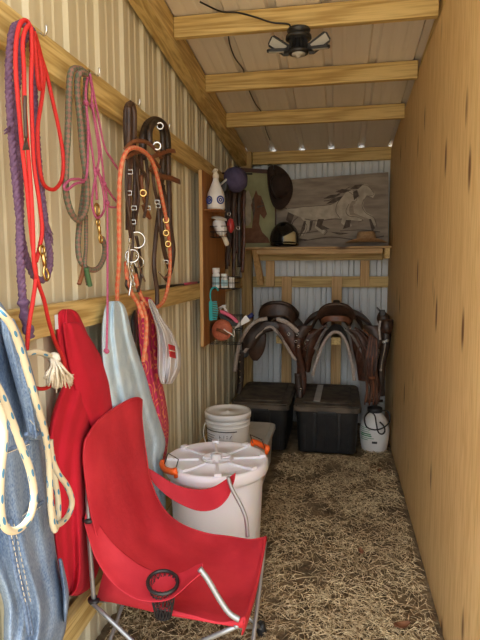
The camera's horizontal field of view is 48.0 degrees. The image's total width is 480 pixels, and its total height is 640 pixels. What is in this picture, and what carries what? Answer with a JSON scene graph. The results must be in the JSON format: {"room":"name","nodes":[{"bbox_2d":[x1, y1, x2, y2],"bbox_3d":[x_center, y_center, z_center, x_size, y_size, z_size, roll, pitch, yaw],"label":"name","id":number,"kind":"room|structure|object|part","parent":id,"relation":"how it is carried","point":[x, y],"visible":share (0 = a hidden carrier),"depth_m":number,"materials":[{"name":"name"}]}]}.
{"room":"farm building","nodes":[
{"label":"farm building","id":0,"kind":"room"},
{"bbox_2d":[0,0,239,639],"bbox_3d":[-0.403,-0.284,3.050,0.019,2.982,4.380,1,6,10],"label":"wall","id":1,"kind":"structure","parent":0,"point":[110,36],"depth_m":2.31,"materials":[{"name":"metal"}]},
{"bbox_2d":[0,302,68,639],"bbox_3d":[-0.555,0.556,1.466,0.156,1.258,0.493,1,6,10],"label":"denim jacket","id":2,"kind":"object","parent":1,"relation":"hanging from","point":[34,592],"visible":0.72,"depth_m":1.36,"materials":[{"name":"blue fabric"}]},
{"bbox_2d":[0,307,74,534],"bbox_3d":[-0.508,0.256,1.353,0.097,0.654,0.608,0,6,-1],"label":"rope","id":3,"kind":"object","parent":2,"relation":"on","point":[56,374],"visible":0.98,"depth_m":1.22,"materials":[{"name":"beige fabric"}]},
{"bbox_2d":[35,25,47,36],"bbox_3d":[-0.583,-0.840,1.571,0.054,0.030,0.025,1,6,10],"label":"wall hook","id":4,"kind":"object","parent":1,"relation":"attached to","point":[46,27],"visible":0.68,"depth_m":1.56,"materials":[{"name":"silver metal"}]},
{"bbox_2d":[4,19,53,338],"bbox_3d":[-0.593,-0.385,1.498,0.067,0.869,0.212,1,6,10],"label":"rope","id":5,"kind":"object","parent":4,"relation":"hanging from","point":[23,259],"visible":0.77,"depth_m":1.46,"materials":[{"name":"fabric"}]},
{"bbox_2d":[13,18,65,390],"bbox_3d":[-0.554,-0.298,1.532,0.049,1.003,0.302,0,6,4],"label":"rope","id":6,"kind":"object","parent":5,"relation":"hanging from","point":[36,61],"visible":0.94,"depth_m":1.44,"materials":[{"name":"red fabric"}]},
{"bbox_2d":[49,309,111,595],"bbox_3d":[-0.533,0.472,1.905,0.084,1.043,0.551,1,6,10],"label":"jacket","id":7,"kind":"object","parent":1,"relation":"hanging from","point":[76,410],"visible":0.77,"depth_m":1.76,"materials":[{"name":"fabric"}]},
{"bbox_2d":[62,65,105,286],"bbox_3d":[-0.525,-0.472,1.812,0.053,0.719,0.289,0,6,6],"label":"rope","id":8,"kind":"object","parent":1,"relation":"hanging from","point":[84,204],"visible":0.94,"depth_m":1.78,"materials":[{"name":"brown fabric"}]},
{"bbox_2d":[62,74,117,353],"bbox_3d":[-0.465,-0.358,1.849,0.090,0.928,0.462,1,6,10],"label":"halter","id":9,"kind":"object","parent":8,"relation":"hanging from","point":[96,170],"visible":0.98,"depth_m":1.85},
{"bbox_2d":[87,68,99,76],"bbox_3d":[-0.519,-0.878,1.915,0.054,0.030,0.025,1,6,10],"label":"wall hook","id":10,"kind":"object","parent":1,"relation":"attached to","point":[98,74],"visible":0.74,"depth_m":1.91,"materials":[{"name":"silver metal"}]},
{"bbox_2d":[0,0,223,181],"bbox_3d":[-0.379,-0.950,2.910,0.039,0.108,4.210,1,6,10],"label":"trim","id":11,"kind":"structure","parent":1,"relation":"attached to","point":[110,102],"depth_m":1.99,"materials":[{"name":"brown wood"}]},
{"bbox_2d":[6,278,241,341],"bbox_3d":[-0.375,-0.134,2.994,0.039,0.096,4.210,1,6,10],"label":"trim","id":12,"kind":"structure","parent":1,"relation":"attached to","point":[90,311],"depth_m":2.00,"materials":[{"name":"brown wood"}]},
{"bbox_2d":[159,281,199,288],"bbox_3d":[-0.331,-0.215,3.207,0.019,0.019,1.000,1,6,10],"label":"crop","id":13,"kind":"object","parent":12,"relation":"on","point":[195,282],"visible":0.77,"depth_m":3.10,"materials":[{"name":"black leather"}]},
{"bbox_2d":[101,301,165,509],"bbox_3d":[-0.433,0.470,2.366,0.067,1.145,0.734,1,6,10],"label":"towel","id":14,"kind":"object","parent":1,"relation":"hanging from","point":[125,373],"visible":0.5,"depth_m":2.18,"materials":[{"name":"grey fabric"}]},
{"bbox_2d":[131,310,137,343],"bbox_3d":[-0.464,0.034,2.369,0.024,0.155,0.123,-1,6,-4],"label":"strap","id":15,"kind":"object","parent":1,"relation":"hanging from","point":[134,327],"visible":0.87,"depth_m":2.33,"materials":[{"name":"black leather"}]},
{"bbox_2d":[123,101,162,295],"bbox_3d":[-0.419,-0.504,2.292,0.087,0.779,0.501,0,6,5],"label":"bridle","id":16,"kind":"object","parent":1,"relation":"hanging from","point":[130,111],"visible":0.93,"depth_m":2.17,"materials":[{"name":"brown leather"}]},
{"bbox_2d":[63,394,237,639],"bbox_3d":[-0.370,0.950,3.106,0.039,0.104,4.210,1,6,10],"label":"trim","id":17,"kind":"structure","parent":1,"relation":"attached to","point":[80,613],"depth_m":1.94,"materials":[{"name":"brown wood"}]},
{"bbox_2d":[137,297,168,461],"bbox_3d":[-0.409,0.324,2.643,0.043,0.890,0.433,1,6,10],"label":"patterned towel","id":18,"kind":"object","parent":1,"relation":"hanging from","point":[150,364],"visible":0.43,"depth_m":2.58,"materials":[{"name":"fabric"}]},
{"bbox_2d":[139,116,180,304],"bbox_3d":[-0.373,-0.506,2.523,0.096,0.875,0.574,1,6,10],"label":"bridle","id":19,"kind":"object","parent":1,"relation":"hanging from","point":[146,132],"visible":0.9,"depth_m":2.50,"materials":[{"name":"leather"}]},
{"bbox_2d":[115,145,171,361],"bbox_3d":[-0.412,-0.264,2.326,0.103,0.879,0.664,1,6,10],"label":"reins","id":20,"kind":"object","parent":19,"relation":"hanging from","point":[140,305],"visible":0.9,"depth_m":2.21,"materials":[{"name":"orange leather"}]},
{"bbox_2d":[148,299,180,383],"bbox_3d":[-0.330,0.111,2.586,0.120,0.456,0.566,1,6,10],"label":"plastic bag","id":21,"kind":"object","parent":1,"relation":"hanging from","point":[168,351],"visible":1,"depth_m":2.45,"materials":[{"name":"white plastic"}]},
{"bbox_2d":[128,0,246,166],"bbox_3d":[-0.358,-1.472,2.861,0.084,0.556,4.270,1,6,10],"label":"ceiling beam","id":22,"kind":"structure","parent":1,"relation":"attached to","point":[156,16],"depth_m":3.06,"materials":[{"name":"brown wood"}]},
{"bbox_2d":[198,170,224,346],"bbox_3d":[-0.189,-0.423,3.809,0.023,1.140,0.688,1,6,10],"label":"board","id":23,"kind":"object","parent":1,"relation":"attached to","point":[211,250],"visible":0.62,"depth_m":3.59,"materials":[{"name":"brown wood"}]},
{"bbox_2d":[209,286,218,319],"bbox_3d":[-0.170,-0.108,3.536,0.067,0.223,0.012,1,6,10],"label":"comb","id":24,"kind":"object","parent":23,"relation":"hanging from","point":[211,302],"visible":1,"depth_m":3.54,"materials":[{"name":"teal plastic"}]},
{"bbox_3d":[-0.169,-0.165,3.530,0.064,0.109,0.011,1,6,10],"label":"handle","id":25,"kind":"part","parent":24,"relation":"part of","materials":[{"name":"teal plastic"}]},
{"bbox_2d":[204,168,225,212],"bbox_3d":[-0.158,-0.854,3.538,0.121,0.275,0.160,1,6,10],"label":"spray bottle","id":26,"kind":"object","parent":23,"relation":"attached to","point":[215,199],"visible":1,"depth_m":3.50,"materials":[{"name":"white plastic"}]},
{"bbox_2d":[210,226,231,237],"bbox_3d":[-0.131,-0.601,3.677,0.127,0.076,0.113,1,6,10],"label":"wire basket","id":27,"kind":"object","parent":23,"relation":"attached to","point":[210,226],"visible":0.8,"depth_m":3.68,"materials":[{"name":"black metal"}]},
{"bbox_2d":[211,216,233,245],"bbox_3d":[-0.119,-0.605,3.661,0.155,0.206,0.114,1,6,10],"label":"squeeze bottle","id":28,"kind":"object","parent":23,"relation":"attached to","point":[219,222],"visible":0.99,"depth_m":3.63,"materials":[{"name":"white plastic"}]},
{"bbox_2d":[210,314,242,344],"bbox_3d":[-0.091,0.063,3.719,0.209,0.200,0.113,1,6,10],"label":"wire basket","id":29,"kind":"object","parent":23,"relation":"attached to","point":[241,328],"visible":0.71,"depth_m":3.71,"materials":[{"name":"black metal"}]},
{"bbox_2d":[212,319,231,340],"bbox_3d":[-0.123,0.069,3.622,0.144,0.144,0.078,1,6,10],"label":"brush","id":30,"kind":"object","parent":29,"relation":"in","point":[218,326],"visible":1,"depth_m":3.61,"materials":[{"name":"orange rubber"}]},
{"bbox_2d":[218,305,227,311],"bbox_3d":[-0.110,-0.063,3.694,0.078,0.086,0.020,1,6,10],"label":"sprayer","id":31,"kind":"object","parent":29,"relation":"in","point":[222,306],"visible":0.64,"depth_m":3.69,"materials":[{"name":"white plastic"}]},
{"bbox_2d":[219,310,238,325],"bbox_3d":[-0.075,-0.013,3.636,0.134,0.108,0.030,1,6,10],"label":"brush","id":32,"kind":"object","parent":29,"relation":"in","point":[223,314],"visible":0.98,"depth_m":3.62,"materials":[{"name":"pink plastic"}]},
{"bbox_2d":[235,313,253,328],"bbox_3d":[0.030,0.004,3.692,0.135,0.112,0.035,1,6,10],"label":"tube","id":33,"kind":"object","parent":29,"relation":"in","point":[246,318],"visible":1,"depth_m":3.67,"materials":[{"name":"white plastic"}]},
{"bbox_2d":[214,276,239,288],"bbox_3d":[-0.097,-0.251,3.626,0.180,0.084,0.113,1,6,10],"label":"wire basket","id":34,"kind":"object","parent":23,"relation":"attached to","point":[238,282],"visible":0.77,"depth_m":3.62,"materials":[{"name":"black metal"}]},
{"bbox_2d":[212,268,219,287],"bbox_3d":[-0.160,-0.282,3.608,0.052,0.135,0.052,1,6,10],"label":"pill bottle","id":35,"kind":"object","parent":34,"relation":"in","point":[215,276],"visible":0.82,"depth_m":3.59,"materials":[{"name":"white plastic"}]},
{"bbox_2d":[221,274,227,287],"bbox_3d":[-0.105,-0.264,3.620,0.048,0.095,0.048,1,6,10],"label":"pill bottle","id":36,"kind":"object","parent":34,"relation":"in","point":[224,280],"visible":1,"depth_m":3.60,"materials":[{"name":"white plastic"}]},
{"bbox_2d":[229,277,234,287],"bbox_3d":[-0.056,-0.254,3.623,0.038,0.075,0.038,1,6,10],"label":"pill bottle","id":37,"kind":"object","parent":34,"relation":"in","point":[230,278],"visible":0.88,"depth_m":3.61,"materials":[{"name":"white plastic"}]},
{"bbox_2d":[220,166,247,192],"bbox_3d":[-0.033,-1.004,3.922,0.157,0.226,0.211,4,8,39],"label":"baseball cap","id":38,"kind":"object","parent":23,"relation":"hanging from","point":[235,180],"visible":0.84,"depth_m":3.87,"materials":[{"name":"purple fabric"}]},
{"bbox_2d":[222,172,251,289],"bbox_3d":[-0.019,-0.687,4.209,0.234,0.900,0.178,1,6,10],"label":"straps","id":39,"kind":"object","parent":1,"relation":"hanging from","point":[237,242],"visible":0.8,"depth_m":4.18,"materials":[{"name":"brown leather"}]},
{"bbox_2d":[96,421,443,639],"bbox_3d":[0.272,1.230,2.889,1.492,0.039,4.901,1,6,10],"label":"floor","id":40,"kind":"structure","parent":0,"point":[292,445],"depth_m":2.78,"materials":[{"name":"beige plant"}]},
{"bbox_2d":[82,397,266,639],"bbox_3d":[-0.218,0.817,1.983,0.588,0.970,0.675,1,6,10],"label":"camp chair","id":41,"kind":"object","parent":40,"relation":"on","point":[149,560],"visible":1,"depth_m":1.95,"materials":[{"name":"red fabric"}]},
{"bbox_3d":[-0.507,0.679,1.814,0.024,0.561,0.059,-2,6,-19],"label":"post","id":42,"kind":"part","parent":41,"relation":"part of","materials":[{"name":"grey metal"}]},
{"bbox_3d":[-0.252,1.128,1.740,0.518,0.352,0.101,1,6,10],"label":"leg","id":43,"kind":"part","parent":41,"relation":"part of","materials":[{"name":"grey metal"}]},
{"bbox_3d":[-0.452,1.093,2.090,0.015,0.353,0.525,1,6,14],"label":"leg","id":44,"kind":"part","parent":41,"relation":"part of","materials":[{"name":"grey metal"}]},
{"bbox_3d":[-0.319,0.744,1.721,0.425,0.248,0.107,2,6,19],"label":"armrest","id":45,"kind":"part","parent":41,"relation":"part of","materials":[{"name":"red fabric"}]},
{"bbox_3d":[-0.239,0.884,1.730,0.533,0.152,0.011,2,6,21],"label":"panel","id":46,"kind":"part","parent":41,"relation":"part of","materials":[{"name":"red fabric"}]},
{"bbox_3d":[-0.214,0.709,2.271,0.409,0.177,0.035,2,6,19],"label":"armrest","id":47,"kind":"part","parent":41,"relation":"part of","materials":[{"name":"red fabric"}]},
{"bbox_3d":[-0.260,1.111,1.762,0.560,0.382,0.015,2,6,19],"label":"leg","id":48,"kind":"part","parent":41,"relation":"part of","materials":[{"name":"grey metal"}]},
{"bbox_3d":[-0.066,0.841,1.652,0.140,0.155,0.020,2,6,19],"label":"arm post","id":49,"kind":"part","parent":41,"relation":"part of","materials":[{"name":"grey metal"}]},
{"bbox_3d":[-0.008,0.752,2.174,0.101,0.238,0.021,2,6,23],"label":"arm post","id":50,"kind":"part","parent":41,"relation":"part of","materials":[{"name":"grey metal"}]},
{"bbox_3d":[0.034,1.093,1.921,0.015,0.382,0.531,1,6,10],"label":"leg","id":51,"kind":"part","parent":41,"relation":"part of","materials":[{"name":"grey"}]},
{"bbox_3d":[0.052,1.094,1.911,0.015,0.382,0.529,1,6,11],"label":"leg","id":52,"kind":"part","parent":41,"relation":"part of","materials":[{"name":"grey metal"}]},
{"bbox_2d":[159,434,269,538],"bbox_3d":[-0.112,0.920,2.636,0.501,0.628,0.501,1,6,10],"label":"tub","id":53,"kind":"object","parent":40,"relation":"on","point":[203,465],"visible":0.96,"depth_m":2.48,"materials":[{"name":"white plastic"}]},
{"bbox_3d":[-0.114,0.689,2.612,0.501,0.077,0.501,1,6,10],"label":"lid","id":54,"kind":"part","parent":53,"relation":"part of","materials":[{"name":"white plastic"}]},
{"bbox_2d":[248,422,274,484],"bbox_3d":[-0.024,0.982,3.669,0.416,0.291,1.110,1,6,10],"label":"tote","id":55,"kind":"object","parent":40,"relation":"on","point":[264,431],"visible":0.23,"depth_m":3.94,"materials":[{"name":"plastic"}]},
{"bbox_2d":[203,404,250,442],"bbox_3d":[-0.076,0.712,3.359,0.292,0.309,0.290,1,6,10],"label":"bucket","id":56,"kind":"object","parent":55,"relation":"on","point":[224,422],"visible":0.77,"depth_m":3.26,"materials":[{"name":"white plastic"}]},
{"bbox_2d":[206,427,236,441],"bbox_3d":[-0.124,0.712,3.262,0.213,0.090,0.053,3,7,27],"label":"print","id":57,"kind":"object","parent":56,"relation":"attached to","point":[223,434],"depth_m":3.23,"materials":[{"name":"grey"}]},
{"bbox_3d":[-0.076,0.578,3.345,0.290,0.040,0.290,1,6,10],"label":"lid","id":58,"kind":"part","parent":56,"relation":"part of","materials":[{"name":"white plastic"}]},
{"bbox_3d":[-0.025,0.843,3.655,0.356,0.010,1.050,1,6,10],"label":"raised panel","id":59,"kind":"part","parent":55,"relation":"part of","materials":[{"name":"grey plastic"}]},
{"bbox_3d":[-0.025,0.865,3.657,0.416,0.036,1.110,1,6,10],"label":"lid","id":60,"kind":"part","parent":55,"relation":"part of","materials":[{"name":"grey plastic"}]},
{"bbox_2d":[231,382,295,449],"bbox_3d":[0.229,0.815,4.711,0.478,0.407,0.806,1,6,10],"label":"storage bin","id":61,"kind":"object","parent":40,"relation":"on","point":[270,402],"visible":0.64,"depth_m":4.36,"materials":[{"name":"black plastic"}]},
{"bbox_3d":[0.157,0.724,4.312,0.140,0.030,0.018,1,6,10],"label":"handle","id":62,"kind":"part","parent":61,"relation":"part of","materials":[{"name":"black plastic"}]},
{"bbox_3d":[0.229,0.645,4.697,0.478,0.067,0.800,1,6,10],"label":"lid","id":63,"kind":"part","parent":61,"relation":"part of","materials":[{"name":"black plastic"}]},
{"bbox_2d":[105,423,439,639],"bbox_3d":[0.344,1.147,3.309,1.363,0.033,3.788,1,6,10],"label":"straw","id":64,"kind":"object","parent":40,"relation":"on","point":[277,509],"visible":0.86,"depth_m":2.66,"materials":[{"name":"beige plant"}]},
{"bbox_2d":[394,620,410,627],"bbox_3d":[0.660,1.242,2.195,0.070,0.020,0.045,1,6,10],"label":"dead leaf","id":65,"kind":"object","parent":64,"relation":"on","point":[400,624],"visible":1,"depth_m":2.20,"materials":[{"name":"orange plant"}]},
{"bbox_2d":[276,276,291,382],"bbox_3d":[0.394,0.310,4.832,0.092,1.385,0.534,1,6,10],"label":"rack","id":66,"kind":"object","parent":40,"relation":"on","point":[286,363],"visible":0.35,"depth_m":5.06,"materials":[{"name":"brown wood"}]},
{"bbox_2d":[233,301,306,397],"bbox_3d":[0.296,0.216,4.701,0.628,0.803,0.584,1,6,10],"label":"saddle","id":67,"kind":"object","parent":66,"relation":"on","point":[287,319],"visible":0.99,"depth_m":4.45,"materials":[{"name":"brown leather"}]},
{"bbox_3d":[0.341,-0.072,4.637,0.324,0.228,0.467,1,6,10],"label":"seat","id":68,"kind":"part","parent":67,"relation":"part of","materials":[{"name":"leather"}]},
{"bbox_3d":[0.390,0.143,4.795,0.080,0.065,0.494,1,6,10],"label":"arm","id":69,"kind":"part","parent":66,"relation":"part of","materials":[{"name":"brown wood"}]},
{"bbox_2d":[293,383,360,453],"bbox_3d":[0.751,0.819,4.615,0.530,0.414,0.806,1,6,10],"label":"storage bin","id":70,"kind":"object","parent":40,"relation":"on","point":[329,424],"depth_m":4.27,"materials":[{"name":"black plastic"}]},
{"bbox_3d":[0.671,0.617,4.587,0.052,0.006,0.588,1,6,11],"label":"metal strip","id":71,"kind":"part","parent":70,"relation":"part of","materials":[{"name":"grey metal"}]},
{"bbox_3d":[0.751,0.653,4.601,0.530,0.067,0.800,1,6,10],"label":"lid","id":72,"kind":"part","parent":70,"relation":"part of","materials":[{"name":"black plastic"}]},
{"bbox_3d":[0.679,0.732,4.217,0.140,0.030,0.018,1,6,10],"label":"handle","id":73,"kind":"part","parent":70,"relation":"part of","materials":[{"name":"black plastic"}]},
{"bbox_2d":[331,276,341,384],"bbox_3d":[0.845,0.316,4.750,0.092,1.385,0.534,1,6,10],"label":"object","id":74,"kind":"object","parent":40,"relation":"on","point":[336,280],"visible":0.61,"depth_m":4.96,"materials":[{"name":"brown wood"}]},
{"bbox_3d":[0.840,0.149,4.713,0.080,0.065,0.494,1,6,10],"label":"arm","id":75,"kind":"part","parent":74,"relation":"part of","materials":[{"name":"brown wood"}]},
{"bbox_2d":[294,300,381,382],"bbox_3d":[0.842,0.169,4.595,0.768,0.673,0.591,1,6,10],"label":"saddle","id":76,"kind":"object","parent":74,"relation":"on","point":[336,311],"visible":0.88,"depth_m":4.38,"materials":[{"name":"brown leather"}]},
{"bbox_3d":[0.813,-0.056,4.552,0.324,0.228,0.467,1,6,10],"label":"seat","id":77,"kind":"part","parent":76,"relation":"part of","materials":[{"name":"brown leather"}]},
{"bbox_2d":[364,334,380,405],"bbox_3d":[1.056,0.399,4.287,0.131,0.570,0.064,1,6,10],"label":"reins","id":78,"kind":"object","parent":76,"relation":"hanging from","point":[372,351],"visible":1,"depth_m":4.28,"materials":[{"name":"brown leather"}]},
{"bbox_2d":[360,399,390,452],"bbox_3d":[1.083,0.845,4.333,0.236,0.417,0.260,1,6,10],"label":"sprayer","id":79,"kind":"object","parent":40,"relation":"on","point":[374,426],"visible":1,"depth_m":4.26,"materials":[{"name":"white plastic"}]},
{"bbox_2d":[164,0,439,152],"bbox_3d":[0.728,-1.540,2.583,2.620,0.499,4.830,1,6,10],"label":"ceiling","id":80,"kind":"structure","parent":0,"point":[406,40],"depth_m":3.27,"materials":[{"name":"wood"}]},
{"bbox_2d":[228,36,269,139],"bbox_3d":[0.099,-1.535,3.739,0.035,0.180,1.754,1,6,11],"label":"power cable","id":81,"kind":"object","parent":80,"relation":"attached to","point":[228,36],"visible":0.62,"depth_m":3.26,"materials":[{"name":"black plastic"}]},
{"bbox_2d":[239,160,390,422],"bbox_3d":[0.717,-0.276,5.069,1.500,2.539,0.024,1,6,10],"label":"wall","id":82,"kind":"structure","parent":0,"point":[307,300],"depth_m":5.07,"materials":[{"name":"metal"}]},
{"bbox_2d":[241,151,252,386],"bbox_3d":[0.070,-0.290,5.098,0.095,2.526,0.090,1,6,10],"label":"trim","id":83,"kind":"structure","parent":82,"relation":"attached to","point":[247,275],"depth_m":5.06,"materials":[{"name":"brown wood"}]},
{"bbox_2d":[245,246,391,285],"bbox_3d":[0.670,-0.473,4.812,1.294,0.352,0.313,1,6,10],"label":"shelf","id":84,"kind":"object","parent":82,"relation":"attached to","point":[364,254],"visible":0.94,"depth_m":4.84,"materials":[{"name":"brown wood"}]},
{"bbox_2d":[241,168,275,246],"bbox_3d":[0.163,-1.014,4.875,0.335,0.715,0.035,1,6,10],"label":"picture","id":85,"kind":"object","parent":84,"relation":"on","point":[260,213],"visible":0.69,"depth_m":4.87,"materials":[{"name":"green paint"}]},
{"bbox_2d":[267,165,292,209],"bbox_3d":[0.362,-1.166,4.730,0.183,0.391,0.337,2,6,20],"label":"cowboy hat","id":86,"kind":"object","parent":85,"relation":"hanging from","point":[280,186],"visible":1,"depth_m":4.67,"materials":[{"name":"brown fabric"}]},
{"bbox_3d":[0.361,-1.163,4.680,0.160,0.199,0.134,-5,8,-39],"label":"crown","id":87,"kind":"part","parent":86,"relation":"part of","materials":[{"name":"brown fabric"}]},
{"bbox_2d":[270,222,298,245],"bbox_3d":[0.386,-0.749,4.697,0.258,0.216,0.345,1,6,10],"label":"helmet","id":88,"kind":"object","parent":84,"relation":"on","point":[283,233],"visible":1,"depth_m":4.61,"materials":[{"name":"black plastic"}]},
{"bbox_3d":[0.428,-0.703,4.596,0.125,0.109,0.026,-3,7,-25],"label":"panel","id":89,"kind":"part","parent":88,"relation":"part of","materials":[{"name":"beige plastic"}]},
{"bbox_3d":[0.680,-0.596,4.676,1.080,0.044,0.035,1,6,10],"label":"rail","id":90,"kind":"part","parent":84,"relation":"part of","materials":[{"name":"brown wood"}]},
{"bbox_3d":[0.728,-0.595,4.925,1.125,0.097,0.040,1,6,10],"label":"rail","id":91,"kind":"part","parent":84,"relation":"part of","materials":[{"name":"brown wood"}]},
{"bbox_2d":[276,172,387,246],"bbox_3d":[0.772,-0.973,4.808,1.084,0.640,0.036,1,6,10],"label":"horse painting","id":92,"kind":"object","parent":84,"relation":"on","point":[324,211],"visible":0.88,"depth_m":4.78,"materials":[{"name":"beige paint"}]},
{"bbox_2d":[345,231,387,242],"bbox_3d":[1.092,-0.720,4.669,0.364,0.101,0.276,1,6,10],"label":"straw hat","id":93,"kind":"object","parent":84,"relation":"on","point":[362,236],"visible":1,"depth_m":4.61,"materials":[{"name":"brown wicker"}]},
{"bbox_3d":[1.093,-0.724,4.670,0.170,0.092,0.136,0,6,7],"label":"crown","id":94,"kind":"part","parent":93,"relation":"part of","materials":[{"name":"beige wicker"}]},
{"bbox_2d":[253,276,387,286],"bbox_3d":[0.734,-0.354,4.995,1.238,0.100,0.040,1,6,10],"label":"trim","id":95,"kind":"structure","parent":82,"relation":"attached to","point":[297,281],"depth_m":4.97,"materials":[{"name":"brown wood"}]},
{"bbox_2d":[253,146,391,164],"bbox_3d":[0.728,-1.484,4.875,1.238,0.111,0.045,1,6,10],"label":"trim","id":96,"kind":"structure","parent":82,"relation":"attached to","point":[365,153],"depth_m":4.85,"materials":[{"name":"brown wood"}]},
{"bbox_2d":[385,0,479,639],"bbox_3d":[0.989,-0.143,2.915,0.013,2.716,4.190,1,6,10],"label":"wall","id":97,"kind":"structure","parent":0,"point":[432,379],"depth_m":2.34,"materials":[{"name":"brown wood"}]},
{"bbox_2d":[173,0,438,39],"bbox_3d":[0.296,-1.477,2.633,1.281,0.100,0.040,1,6,10],"label":"beam","id":98,"kind":"structure","parent":97,"relation":"attached to","point":[357,12],"depth_m":2.61,"materials":[{"name":"brown wood"}]},
{"bbox_2d":[200,1,290,28],"bbox_3d":[0.027,-1.475,2.639,0.444,0.130,0.088,0,6,0],"label":"power cable","id":99,"kind":"object","parent":98,"relation":"attached to","point":[200,1],"visible":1,"depth_m":2.64,"materials":[{"name":"black plastic"}]},
{"bbox_2d":[267,24,330,57],"bbox_3d":[0.288,-1.360,2.649,0.310,0.133,0.128,1,6,10],"label":"work lamp","id":100,"kind":"object","parent":98,"relation":"attached to","point":[298,37],"visible":1,"depth_m":2.63,"materials":[{"name":"black plastic"}]},
{"bbox_3d":[0.187,-1.327,2.655,0.110,0.014,0.035,0,6,1],"label":"light panel","id":101,"kind":"part","parent":100,"relation":"part of","materials":[{"name":"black plastic"}]},
{"bbox_3d":[0.188,-1.365,2.678,0.094,0.082,0.013,2,6,17],"label":"led plate","id":102,"kind":"part","parent":100,"relation":"part of","materials":[{"name":"beige plastic"}]},
{"bbox_3d":[0.198,-1.364,2.682,0.121,0.103,0.027,2,6,17],"label":"light panel","id":103,"kind":"part","parent":100,"relation":"part of","materials":[{"name":"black plastic"}]},
{"bbox_2d":[287,24,309,38],"bbox_3d":[0.288,-1.399,2.645,0.116,0.054,0.116,1,6,10],"label":"socket","id":104,"kind":"object","parent":100,"relation":"attached to","point":[299,31],"depth_m":2.60,"materials":[{"name":"black plastic"}]},
{"bbox_2d":[286,31,311,56],"bbox_3d":[0.288,-1.353,2.649,0.128,0.086,0.128,1,6,10],"label":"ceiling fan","id":105,"kind":"object","parent":100,"relation":"in","point":[298,46],"depth_m":2.62,"materials":[{"name":"black plastic"}]},
{"bbox_3d":[0.383,-1.324,2.618,0.110,0.014,0.035,2,6,19],"label":"light panel","id":106,"kind":"part","parent":100,"relation":"part of","materials":[{"name":"black plastic"}]},
{"bbox_3d":[0.384,-1.361,2.648,0.121,0.103,0.027,0,6,4],"label":"light panel","id":107,"kind":"part","parent":100,"relation":"part of","materials":[{"name":"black plastic"}]},
{"bbox_3d":[0.391,-1.363,2.641,0.094,0.082,0.013,0,6,4],"label":"led plate","id":108,"kind":"part","parent":100,"relation":"part of","materials":[{"name":"beige plastic"}]},
{"bbox_2d":[205,60,417,92],"bbox_3d":[0.415,-1.480,3.285,1.281,0.100,0.040,1,6,10],"label":"ceiling beam","id":109,"kind":"structure","parent":97,"relation":"attached to","point":[401,70],"depth_m":3.26,"materials":[{"name":"brown wood"}]},
{"bbox_2d":[226,103,404,127],"bbox_3d":[0.531,-1.483,3.918,1.281,0.100,0.040,1,6,10],"label":"trim","id":110,"kind":"structure","parent":97,"relation":"attached to","point":[384,111],"depth_m":3.90,"materials":[{"name":"brown wood"}]},
{"bbox_2d":[376,307,393,395],"bbox_3d":[1.206,0.237,4.589,0.127,0.699,0.694,1,6,10],"label":"bridle","id":111,"kind":"object","parent":97,"relation":"hanging from","point":[385,324],"visible":0.91,"depth_m":4.28,"materials":[{"name":"leather"}]},
{"bbox_3d":[1.107,0.081,4.267,0.026,0.153,0.022,-2,6,-12],"label":"fleece trim","id":112,"kind":"part","parent":111,"relation":"part of","materials":[{"name":"white fur"}]},
{"bbox_2d":[412,0,445,88],"bbox_3d":[0.985,-1.453,2.616,0.044,0.556,4.270,1,6,10],"label":"trim","id":113,"kind":"structure","parent":97,"relation":"attached to","point":[442,2],"depth_m":2.77,"materials":[{"name":"brown wood"}]}
]}

